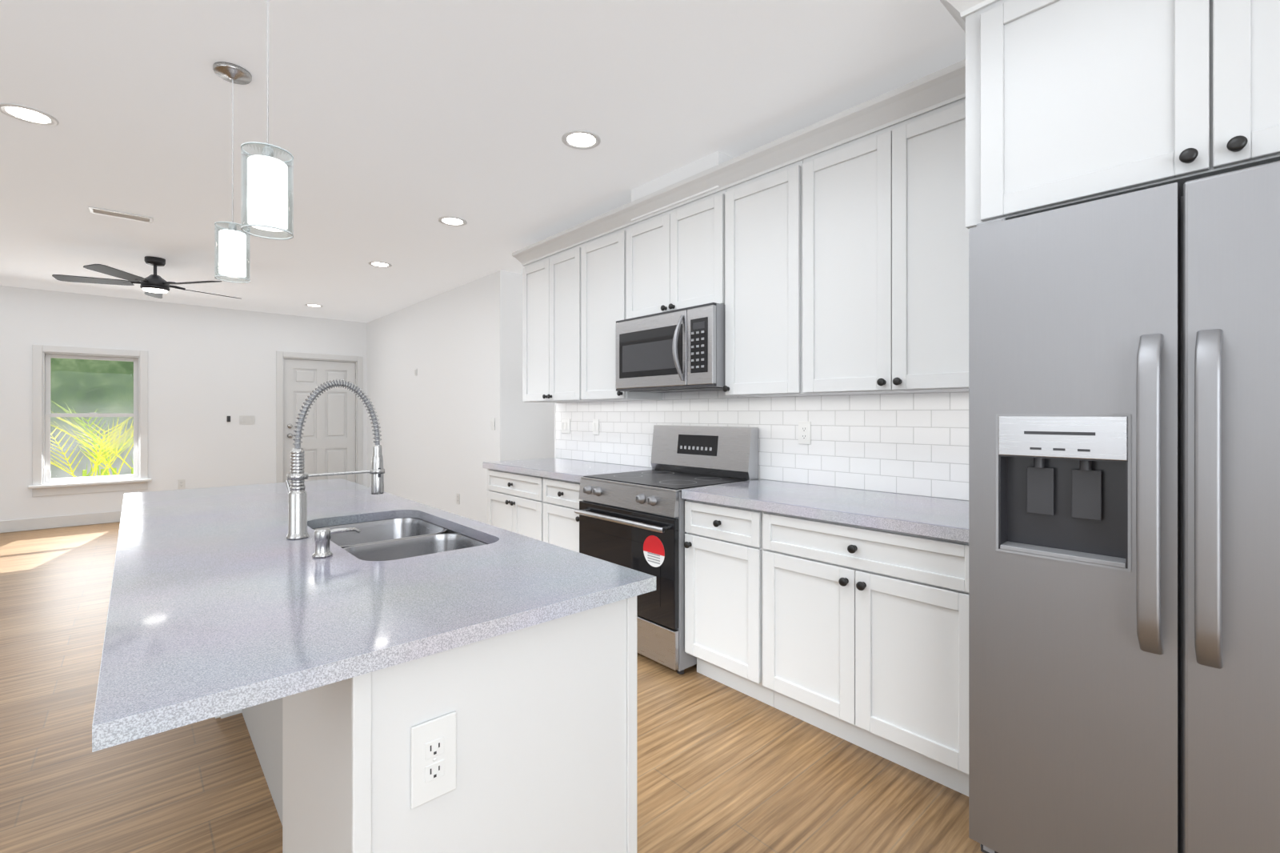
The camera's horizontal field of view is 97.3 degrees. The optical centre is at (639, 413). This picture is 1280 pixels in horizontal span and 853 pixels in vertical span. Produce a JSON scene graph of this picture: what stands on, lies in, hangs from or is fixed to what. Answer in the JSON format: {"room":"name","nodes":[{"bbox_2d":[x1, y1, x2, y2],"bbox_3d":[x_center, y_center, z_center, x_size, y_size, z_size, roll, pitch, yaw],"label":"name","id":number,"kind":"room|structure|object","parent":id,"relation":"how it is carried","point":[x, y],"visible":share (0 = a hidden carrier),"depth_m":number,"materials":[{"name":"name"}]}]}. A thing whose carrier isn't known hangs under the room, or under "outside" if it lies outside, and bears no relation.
{"room":"kitchen","nodes":[
{"label":"kitchen","id":0,"kind":"room"},
{"bbox_2d":[0,285,367,520],"bbox_3d":[-6.557,-0.052,6.437,6.400,2.660,0.140,0,0,-42],"label":"wall","id":1,"kind":"structure","parent":0,"point":[206,365],"depth_m":7.03,"materials":[{"name":"white paint"}]},
{"bbox_2d":[0,510,121,532],"bbox_3d":[-1.724,1.213,4.856,13.130,0.130,5.813,0,0,19],"label":"baseboard","id":2,"kind":"structure","parent":1,"relation":"attached to","point":[64,521],"depth_m":6.34,"materials":[{"name":"white wood"}]},
{"bbox_2d":[28,344,151,496],"bbox_3d":[-6.367,0.073,6.562,1.020,1.680,0.203,0,0,-42],"label":"window","id":3,"kind":"structure","parent":1,"relation":"in","point":[42,485],"depth_m":6.47,"materials":[{"name":"white wood"}]},
{"bbox_2d":[177,479,184,488],"bbox_3d":[-5.748,0.878,7.063,0.072,0.117,0.007,0,0,-42],"label":"outlet","id":4,"kind":"object","parent":1,"relation":"attached to","point":[181,482],"visible":1,"depth_m":7.06,"materials":[{"name":"white plastic"}]},
{"bbox_2d":[226,415,230,422],"bbox_3d":[-5.387,0.063,7.379,0.045,0.085,0.018,0,0,-42],"label":"thermostat","id":5,"kind":"object","parent":1,"relation":"attached to","point":[228,417],"visible":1,"depth_m":7.37,"materials":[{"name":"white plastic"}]},
{"bbox_2d":[239,415,255,423],"bbox_3d":[-5.241,0.078,7.516,0.171,0.117,0.009,0,0,-42],"label":"light switch","id":6,"kind":"object","parent":1,"relation":"attached to","point":[243,419],"visible":1,"depth_m":7.51,"materials":[{"name":"white plastic"}]},
{"bbox_2d":[276,351,363,484],"bbox_3d":[-4.618,0.205,8.147,1.110,2.145,0.178,0,0,-42],"label":"entry door","id":7,"kind":"structure","parent":1,"relation":"in","point":[332,440],"depth_m":8.13,"materials":[{"name":"white wood"}]},
{"bbox_2d":[0,0,965,322],"bbox_3d":[-1.685,-1.412,2.949,9.400,0.060,11.840,0,0,-42],"label":"ceiling","id":8,"kind":"structure","parent":0,"point":[395,118],"depth_m":2.58,"materials":[{"name":"white paint"}]},
{"bbox_2d":[0,103,58,126],"bbox_3d":[-2.822,-1.379,2.600,0.196,0.006,0.196,0,0,-42],"label":"recessed light","id":9,"kind":"object","parent":8,"relation":"in","point":[25,114],"visible":1,"depth_m":2.60,"materials":[{"name":"white plastic"}]},
{"bbox_2d":[88,206,153,223],"bbox_3d":[-3.587,-1.378,3.902,0.330,0.008,0.140,0,0,-42],"label":"ceiling vent","id":10,"kind":"object","parent":8,"relation":"attached to","point":[92,210],"depth_m":3.89,"materials":[{"name":"white metal"}]},
{"bbox_2d":[52,256,241,299],"bbox_3d":[-4.341,-1.234,5.043,1.299,0.296,1.235,0,0,-42],"label":"ceiling fan","id":11,"kind":"object","parent":8,"relation":"hanging from","point":[154,285],"depth_m":4.90,"materials":[{"name":"black metal"}]},
{"bbox_2d":[212,61,251,283],"bbox_3d":[-1.643,-0.962,2.274,0.128,0.839,0.128,0,0,-42],"label":"pendant light","id":12,"kind":"object","parent":8,"relation":"hanging from","point":[232,242],"visible":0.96,"depth_m":2.25,"materials":[{"name":"white glass"}]},
{"bbox_2d":[240,0,293,239],"bbox_3d":[-0.992,-0.932,1.501,0.128,0.899,0.128,0,0,-42],"label":"pendant light","id":13,"kind":"object","parent":8,"relation":"hanging from","point":[267,176],"visible":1,"depth_m":1.47,"materials":[{"name":"white glass"}]},
{"bbox_2d":[304,304,322,307],"bbox_3d":[-4.145,-1.379,7.162,0.196,0.006,0.196,0,0,-42],"label":"recessed light","id":14,"kind":"object","parent":8,"relation":"in","point":[307,305],"visible":1,"depth_m":7.15,"materials":[{"name":"white plastic"}]},
{"bbox_2d":[368,261,391,267],"bbox_3d":[-2.397,-1.379,5.197,0.196,0.006,0.196,0,0,-42],"label":"recessed light","id":15,"kind":"object","parent":8,"relation":"in","point":[378,264],"visible":1,"depth_m":5.20,"materials":[{"name":"white plastic"}]},
{"bbox_2d":[438,216,467,226],"bbox_3d":[-1.342,-1.379,4.035,0.196,0.006,0.196,0,0,-42],"label":"recessed light","id":16,"kind":"object","parent":8,"relation":"in","point":[446,220],"visible":1,"depth_m":4.03,"materials":[{"name":"white plastic"}]},
{"bbox_2d":[561,129,600,149],"bbox_3d":[-0.295,-1.379,2.837,0.196,0.006,0.196,0,0,-42],"label":"recessed light","id":17,"kind":"object","parent":8,"relation":"in","point":[580,139],"visible":1,"depth_m":2.83,"materials":[{"name":"white plastic"}]},
{"bbox_2d":[0,521,983,852],"bbox_3d":[-1.685,1.308,2.949,9.400,0.060,11.840,0,0,-42],"label":"floor","id":18,"kind":"structure","parent":0,"point":[721,768],"depth_m":2.00,"materials":[{"name":"brown wood"}]},
{"bbox_2d":[215,528,636,852],"bbox_3d":[-1.047,0.836,2.022,0.638,0.883,2.521,0,0,-42],"label":"kitchen island","id":19,"kind":"object","parent":18,"relation":"on","point":[546,711],"visible":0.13,"depth_m":1.07,"materials":[{"name":"white wood"}]},
{"bbox_2d":[92,478,655,751],"bbox_3d":[-1.164,0.379,1.921,0.906,0.030,2.586,0,0,-42],"label":"countertop","id":20,"kind":"structure","parent":19,"relation":"on","point":[213,611],"depth_m":1.12,"materials":[{"name":"grey stone"}]},
{"bbox_2d":[284,379,384,539],"bbox_3d":[-0.938,0.128,1.742,0.274,0.471,0.092,0,0,-42],"label":"faucet","id":21,"kind":"object","parent":20,"relation":"on","point":[297,495],"visible":1,"depth_m":1.66,"materials":[{"name":"silver metal"}]},
{"bbox_2d":[312,527,360,558],"bbox_3d":[-0.788,0.329,1.465,0.113,0.068,0.046,0,0,-42],"label":"soap dispenser","id":22,"kind":"object","parent":20,"relation":"on","point":[322,535],"visible":1,"depth_m":1.43,"materials":[{"name":"silver metal"}]},
{"bbox_2d":[312,517,487,560],"bbox_3d":[-0.768,0.497,1.769,0.396,0.205,0.766,0,0,-42],"label":"sink","id":23,"kind":"object","parent":20,"relation":"in","point":[398,538],"visible":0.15,"depth_m":1.85,"materials":[{"name":"silver metal"}]},
{"bbox_2d":[410,711,456,808],"bbox_3d":[-0.349,0.586,0.957,0.078,0.135,0.007,0,0,-42],"label":"island outlet","id":24,"kind":"object","parent":19,"relation":"attached to","point":[433,742],"visible":1,"depth_m":0.95,"materials":[{"name":"white plastic"}]},
{"bbox_2d":[487,468,582,551],"bbox_3d":[-0.523,0.844,3.999,0.664,0.868,1.269,0,0,-42],"label":"base cabinet","id":25,"kind":"object","parent":18,"relation":"on","point":[539,508],"visible":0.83,"depth_m":3.75,"materials":[{"name":"white paint"}]},
{"bbox_2d":[482,457,651,482],"bbox_3d":[-0.524,0.386,4.011,0.649,0.045,1.287,0,0,-42],"label":"countertop","id":26,"kind":"structure","parent":25,"relation":"on","point":[555,468],"depth_m":3.88,"materials":[{"name":"grey stone"}]},
{"bbox_2d":[574,424,758,674],"bbox_3d":[0.128,0.675,3.193,0.724,1.205,0.787,0,0,-42],"label":"stove","id":27,"kind":"object","parent":18,"relation":"on","point":[634,520],"visible":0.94,"depth_m":2.99,"materials":[{"name":"grey metal"}]},
{"bbox_2d":[684,499,968,795],"bbox_3d":[0.866,0.844,2.450,0.664,0.868,1.291,0,0,-42],"label":"base cabinet","id":28,"kind":"object","parent":18,"relation":"on","point":[858,634],"visible":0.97,"depth_m":2.12,"materials":[{"name":"white paint"}]},
{"bbox_2d":[681,479,968,543],"bbox_3d":[0.871,0.386,2.455,0.649,0.045,1.291,0,0,-42],"label":"countertop","id":29,"kind":"structure","parent":28,"relation":"on","point":[933,517],"depth_m":2.29,"materials":[{"name":"grey stone"}]},
{"bbox_2d":[968,160,1279,852],"bbox_3d":[1.518,0.362,1.502,0.902,1.792,0.915,0,0,-42],"label":"refrigerator","id":30,"kind":"object","parent":18,"relation":"on","point":[1124,350],"visible":1,"depth_m":1.33,"materials":[{"name":"grey metal"}]},
{"bbox_2d":[512,272,554,459],"bbox_3d":[-0.371,-0.052,6.382,2.460,2.660,0.140,0,0,-42],"label":"wall","id":31,"kind":"structure","parent":0,"point":[533,422],"depth_m":5.58,"materials":[{"name":"white paint"}]},
{"bbox_2d":[367,270,968,523],"bbox_3d":[-0.284,-0.052,4.338,0.140,2.660,11.640,0,0,-42],"label":"wall","id":32,"kind":"structure","parent":0,"point":[437,437],"depth_m":6.34,"materials":[{"name":"white paint"}]},
{"bbox_2d":[456,492,459,503],"bbox_3d":[-1.975,0.918,6.113,0.007,0.117,0.072,0,0,-42],"label":"outlet","id":33,"kind":"object","parent":32,"relation":"attached to","point":[458,494],"visible":1,"depth_m":6.11,"materials":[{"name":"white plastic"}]},
{"bbox_2d":[490,417,495,429],"bbox_3d":[-1.442,0.098,5.516,0.009,0.117,0.079,0,0,-42],"label":"light switch","id":34,"kind":"object","parent":32,"relation":"attached to","point":[493,420],"visible":1,"depth_m":5.51,"materials":[{"name":"white plastic"}]},
{"bbox_2d":[556,390,968,500],"bbox_3d":[0.423,0.168,3.435,0.009,0.619,3.349,0,0,-42],"label":"tile backsplash","id":35,"kind":"structure","parent":32,"relation":"attached to","point":[915,443],"depth_m":2.87,"materials":[{"name":"white tile"}]},
{"bbox_2d":[560,418,570,433],"bbox_3d":[-0.602,0.098,4.563,0.009,0.117,0.125,0,0,-42],"label":"light switch","id":36,"kind":"object","parent":35,"relation":"attached to","point":[565,423],"visible":1,"depth_m":4.56,"materials":[{"name":"white plastic"}]},
{"bbox_2d":[592,419,599,434],"bbox_3d":[-0.335,0.098,4.266,0.009,0.117,0.079,0,0,-42],"label":"light switch","id":37,"kind":"object","parent":35,"relation":"attached to","point":[595,424],"visible":1,"depth_m":4.26,"materials":[{"name":"white plastic"}]},
{"bbox_2d":[798,421,810,443],"bbox_3d":[0.857,0.098,2.937,0.007,0.117,0.072,0,0,-42],"label":"outlet","id":38,"kind":"object","parent":35,"relation":"attached to","point":[804,427],"visible":1,"depth_m":2.93,"materials":[{"name":"white plastic"}]},
{"bbox_2d":[512,0,1279,402],"bbox_3d":[0.421,-0.002,2.808,0.848,2.560,4.420,0,0,-42],"label":"upper cabinet","id":39,"kind":"object","parent":32,"relation":"attached to","point":[834,249],"visible":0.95,"depth_m":2.24,"materials":[{"name":"white paint"}]},
{"bbox_2d":[616,302,725,392],"bbox_3d":[0.239,-0.355,3.293,0.471,0.434,0.787,0,0,-42],"label":"microwave","id":40,"kind":"object","parent":39,"relation":"attached to","point":[683,350],"visible":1,"depth_m":3.10,"materials":[{"name":"grey metal"}]},
{"bbox_2d":[631,151,732,221],"bbox_3d":[0.302,-1.287,3.332,0.330,0.190,0.700,0,0,-42],"label":"duct","id":41,"kind":"object","parent":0,"point":[718,158],"visible":0.36,"depth_m":3.17,"materials":[{"name":"white paint"}]},
{"label":"outside","id":42,"kind":"structure","parent":0,"visible":0},
{"bbox_2d":[50,357,133,478],"bbox_3d":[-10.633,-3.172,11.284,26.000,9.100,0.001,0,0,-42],"label":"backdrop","id":43,"kind":"structure","parent":42,"point":[88,386],"depth_m":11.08,"materials":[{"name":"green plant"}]},
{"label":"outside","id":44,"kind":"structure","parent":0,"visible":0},
{"bbox_3d":[-10.713,1.348,11.374,22.000,0.100,12.760,0,0,-42],"label":"ground","id":45,"kind":"structure","parent":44,"visible":0},
{"bbox_2d":[50,400,133,476],"bbox_3d":[-7.709,0.531,8.267,2.422,1.534,1.868,0,0,-23],"label":"bush","id":46,"kind":"object","parent":45,"relation":"on","point":[102,458],"visible":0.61,"depth_m":8.22,"materials":[{"name":"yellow plant"}]}
]}

